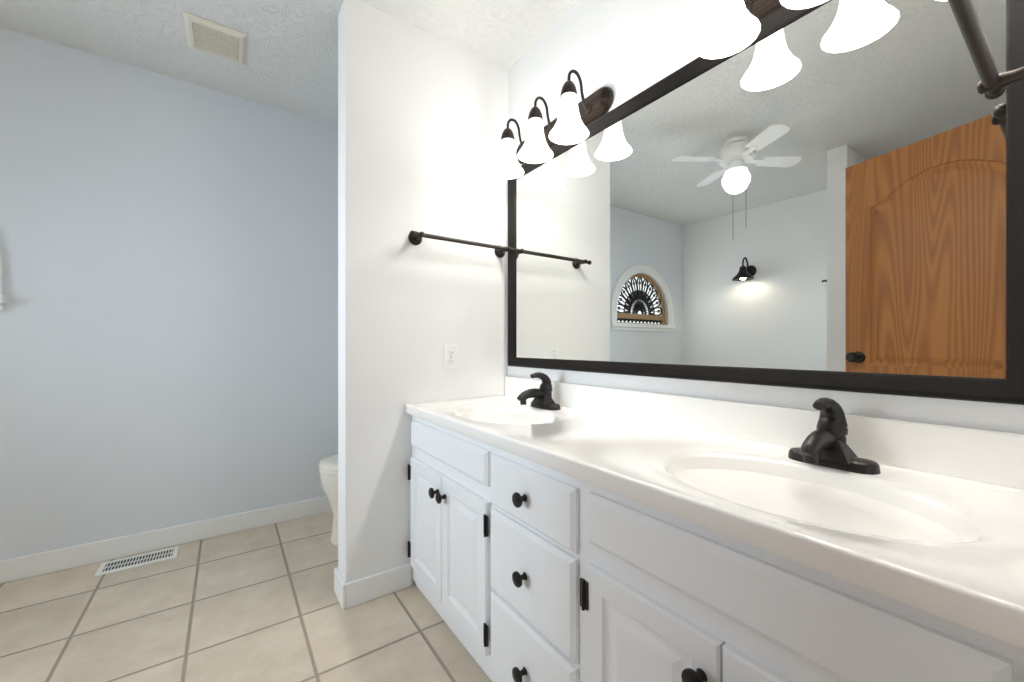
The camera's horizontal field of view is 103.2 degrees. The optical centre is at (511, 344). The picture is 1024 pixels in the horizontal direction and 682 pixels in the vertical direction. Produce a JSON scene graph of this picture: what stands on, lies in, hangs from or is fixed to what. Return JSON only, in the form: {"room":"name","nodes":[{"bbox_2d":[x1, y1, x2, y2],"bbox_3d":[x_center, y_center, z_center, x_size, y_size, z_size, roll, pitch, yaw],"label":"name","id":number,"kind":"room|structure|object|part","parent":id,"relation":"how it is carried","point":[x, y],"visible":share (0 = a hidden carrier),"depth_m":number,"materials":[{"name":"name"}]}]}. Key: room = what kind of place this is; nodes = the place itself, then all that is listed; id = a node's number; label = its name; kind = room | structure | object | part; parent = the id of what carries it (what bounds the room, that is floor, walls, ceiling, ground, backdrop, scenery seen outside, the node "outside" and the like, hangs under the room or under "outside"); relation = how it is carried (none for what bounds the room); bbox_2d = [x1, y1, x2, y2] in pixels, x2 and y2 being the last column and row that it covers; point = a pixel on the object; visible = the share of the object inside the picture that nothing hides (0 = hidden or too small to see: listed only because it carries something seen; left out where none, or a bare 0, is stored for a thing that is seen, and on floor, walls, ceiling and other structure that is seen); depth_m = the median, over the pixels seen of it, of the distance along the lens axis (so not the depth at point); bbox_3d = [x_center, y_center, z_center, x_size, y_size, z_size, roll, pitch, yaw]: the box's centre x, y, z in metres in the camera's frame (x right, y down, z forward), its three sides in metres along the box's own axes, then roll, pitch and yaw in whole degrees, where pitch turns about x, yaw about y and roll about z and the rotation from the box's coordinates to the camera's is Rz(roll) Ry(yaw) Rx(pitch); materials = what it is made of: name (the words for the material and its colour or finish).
{"room":"bathroom","nodes":[
{"label":"bathroom","id":0,"kind":"room"},
{"bbox_2d":[0,27,337,559],"bbox_3d":[-1.984,-0.174,2.040,3.500,2.440,0.120,0,0,-35],"label":"wall","id":1,"kind":"structure","parent":0,"point":[169,321],"depth_m":2.07,"materials":[{"name":"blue paint"}]},
{"bbox_2d":[0,251,6,310],"bbox_3d":[-2.685,-0.494,1.508,1.080,0.750,0.145,0,0,-35],"label":"arch","id":2,"kind":"object","parent":1,"relation":"in","point":[3,299],"visible":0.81,"depth_m":1.77,"materials":[{"name":"white"}]},
{"bbox_3d":[-2.677,-0.199,1.495,1.072,0.040,0.115,0,0,-35],"label":"sill","id":3,"kind":"part","parent":2,"relation":"part of","materials":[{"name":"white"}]},
{"bbox_2d":[0,496,331,583],"bbox_3d":[-1.950,0.996,1.983,3.222,0.100,0.014,0,0,-35],"label":"baseboard","id":4,"kind":"structure","parent":1,"relation":"attached to","point":[27,566],"depth_m":2.06,"materials":[{"name":"white wood"}]},
{"bbox_2d":[0,511,491,681],"bbox_3d":[-0.785,1.076,0.334,3.500,0.060,4.290,0,0,-35],"label":"floor","id":5,"kind":"structure","parent":0,"point":[260,604],"depth_m":1.52,"materials":[{"name":"tile"}]},
{"bbox_2d":[94,546,179,576],"bbox_3d":[-1.804,1.043,1.966,0.290,0.006,0.132,0,0,-35],"label":"floor vent","id":6,"kind":"object","parent":5,"relation":"in","point":[130,562],"visible":1,"depth_m":1.96,"materials":[{"name":"white plastic"}]},
{"bbox_2d":[318,453,337,545],"bbox_3d":[-0.697,0.663,2.322,0.750,0.765,0.490,0,0,-35],"label":"toilet","id":7,"kind":"object","parent":5,"relation":"on","point":[328,468],"visible":0.15,"depth_m":2.09,"materials":[{"name":"white ceramic"}]},
{"bbox_2d":[406,400,1023,681],"bbox_3d":[0.236,0.673,1.208,0.558,0.743,1.688,0,0,-35],"label":"bathroom vanity","id":8,"kind":"object","parent":5,"relation":"on","point":[566,532],"depth_m":0.80,"materials":[{"name":"white paint"}]},
{"bbox_2d":[405,404,1023,643],"bbox_3d":[0.245,0.276,1.214,0.537,0.040,1.688,0,0,-35],"label":"countertop","id":9,"kind":"structure","parent":8,"relation":"on","point":[994,603],"depth_m":0.55,"materials":[{"name":"white stone"}]},
{"bbox_2d":[516,372,560,410],"bbox_3d":[0.092,0.188,1.654,0.174,0.150,0.164,0,0,-35],"label":"faucet","id":10,"kind":"object","parent":9,"relation":"on","point":[542,401],"depth_m":1.65,"materials":[{"name":"black metal"}]},
{"bbox_2d":[505,376,1023,491],"bbox_3d":[0.456,0.208,1.362,0.021,0.100,1.688,0,0,-35],"label":"backsplash","id":11,"kind":"structure","parent":9,"relation":"on","point":[988,458],"depth_m":0.90,"materials":[{"name":"white stone"}]},
{"bbox_2d":[787,397,880,475],"bbox_3d":[0.653,0.188,0.856,0.174,0.150,0.164,0,0,-35],"label":"faucet","id":12,"kind":"object","parent":9,"relation":"on","point":[825,451],"depth_m":0.86,"materials":[{"name":"black metal"}]},
{"bbox_2d":[0,0,579,125],"bbox_3d":[-0.785,-1.424,0.334,3.500,0.060,4.290,0,0,-35],"label":"ceiling","id":13,"kind":"structure","parent":0,"point":[291,59],"depth_m":1.81,"materials":[{"name":"white paint"}]},
{"bbox_2d":[183,11,246,64],"bbox_3d":[-1.349,-1.385,1.854,0.221,0.017,0.235,0,0,-35],"label":"ceiling vent","id":14,"kind":"object","parent":13,"relation":"in","point":[212,38],"visible":1,"depth_m":1.83,"materials":[{"name":"beige"}]},
{"bbox_2d":[338,0,507,584],"bbox_3d":[-0.378,-0.174,1.891,0.784,2.440,0.130,0,0,-35],"label":"wall","id":15,"kind":"structure","parent":0,"point":[422,119],"depth_m":1.75,"materials":[{"name":"white paint"}]},
{"bbox_2d":[334,567,345,609],"bbox_3d":[-0.705,0.996,1.662,0.014,0.100,0.158,0,0,-35],"label":"baseboard","id":16,"kind":"structure","parent":15,"relation":"attached to","point":[339,587],"depth_m":1.64,"materials":[{"name":"white wood"}]},
{"bbox_2d":[346,563,410,608],"bbox_3d":[-0.548,0.996,1.684,0.269,0.100,0.014,0,0,-35],"label":"baseboard","id":17,"kind":"structure","parent":15,"relation":"attached to","point":[374,586],"depth_m":1.67,"materials":[{"name":"white wood"}]},
{"bbox_2d":[443,345,456,369],"bbox_3d":[-0.282,0.059,1.873,0.070,0.114,0.008,0,0,-35],"label":"duplex electrical outlet","id":18,"kind":"object","parent":15,"relation":"attached to","point":[449,357],"visible":1,"depth_m":1.87,"materials":[{"name":"white plastic"}]},
{"bbox_2d":[408,230,515,257],"bbox_3d":[-0.219,-0.466,1.871,0.544,0.062,0.085,0,0,-35],"label":"towel rail","id":19,"kind":"object","parent":15,"relation":"attached to","point":[414,239],"depth_m":1.77,"materials":[{"name":"brown metal"}]},
{"bbox_2d":[415,232,512,251],"bbox_3d":[-0.204,-0.466,1.850,0.503,0.019,0.019,0,0,-35],"label":"rod","id":20,"kind":"object","parent":19,"relation":"attached to","point":[448,239],"visible":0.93,"depth_m":1.83,"materials":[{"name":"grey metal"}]},
{"bbox_2d":[508,0,711,151],"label":"wall","id":21,"kind":"structure","parent":0,"point":[624,50],"depth_m":1.52,"materials":[{"name":"white paint"}]},
{"bbox_2d":[491,69,613,178],"bbox_3d":[0.118,-0.903,1.684,0.205,0.252,0.600,0,0,-35],"label":"sconce","id":22,"kind":"object","parent":21,"relation":"attached to","point":[567,126],"visible":1,"depth_m":1.61,"materials":[{"name":"white glass"}]},
{"bbox_3d":[0.096,-0.850,1.669,0.150,0.146,0.550,0,0,-35],"label":"lamp shade","id":23,"kind":"part","parent":22,"relation":"part of","materials":[{"name":"white glass"}]},
{"bbox_2d":[694,0,828,58],"bbox_3d":[0.682,-0.903,0.883,0.205,0.252,0.600,0,0,-35],"label":"sconce","id":24,"kind":"object","parent":21,"relation":"attached to","point":[732,27],"visible":1,"depth_m":1.05,"materials":[{"name":"white glass"}]},
{"bbox_2d":[508,366,1023,432],"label":"wall","id":25,"kind":"structure","parent":0,"point":[973,414],"depth_m":0.97,"materials":[{"name":"white paint"}]},
{"bbox_2d":[508,0,1023,404],"bbox_3d":[0.452,-0.374,1.362,0.030,0.960,1.622,0,0,-35],"label":"mirror","id":26,"kind":"object","parent":25,"relation":"attached to","point":[828,195],"visible":0.85,"depth_m":1.00,"materials":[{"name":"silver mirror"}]},
{"bbox_3d":[0.696,-0.174,0.422,0.715,2.440,0.120,0,0,-35],"label":"wall","id":27,"kind":"structure","parent":0,"visible":0},
{"bbox_2d":[948,0,1023,99],"bbox_3d":[0.650,-0.447,0.529,0.573,0.062,0.107,0,0,-35],"label":"towel rail","id":28,"kind":"object","parent":27,"relation":"attached to","point":[992,84],"visible":0.98,"depth_m":0.61,"materials":[{"name":"brown metal"}]},
{"bbox_3d":[0.629,-0.447,0.559,0.532,0.019,0.018,0,0,-35],"label":"rod","id":29,"kind":"part","parent":28,"relation":"part of","materials":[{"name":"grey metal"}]}
]}

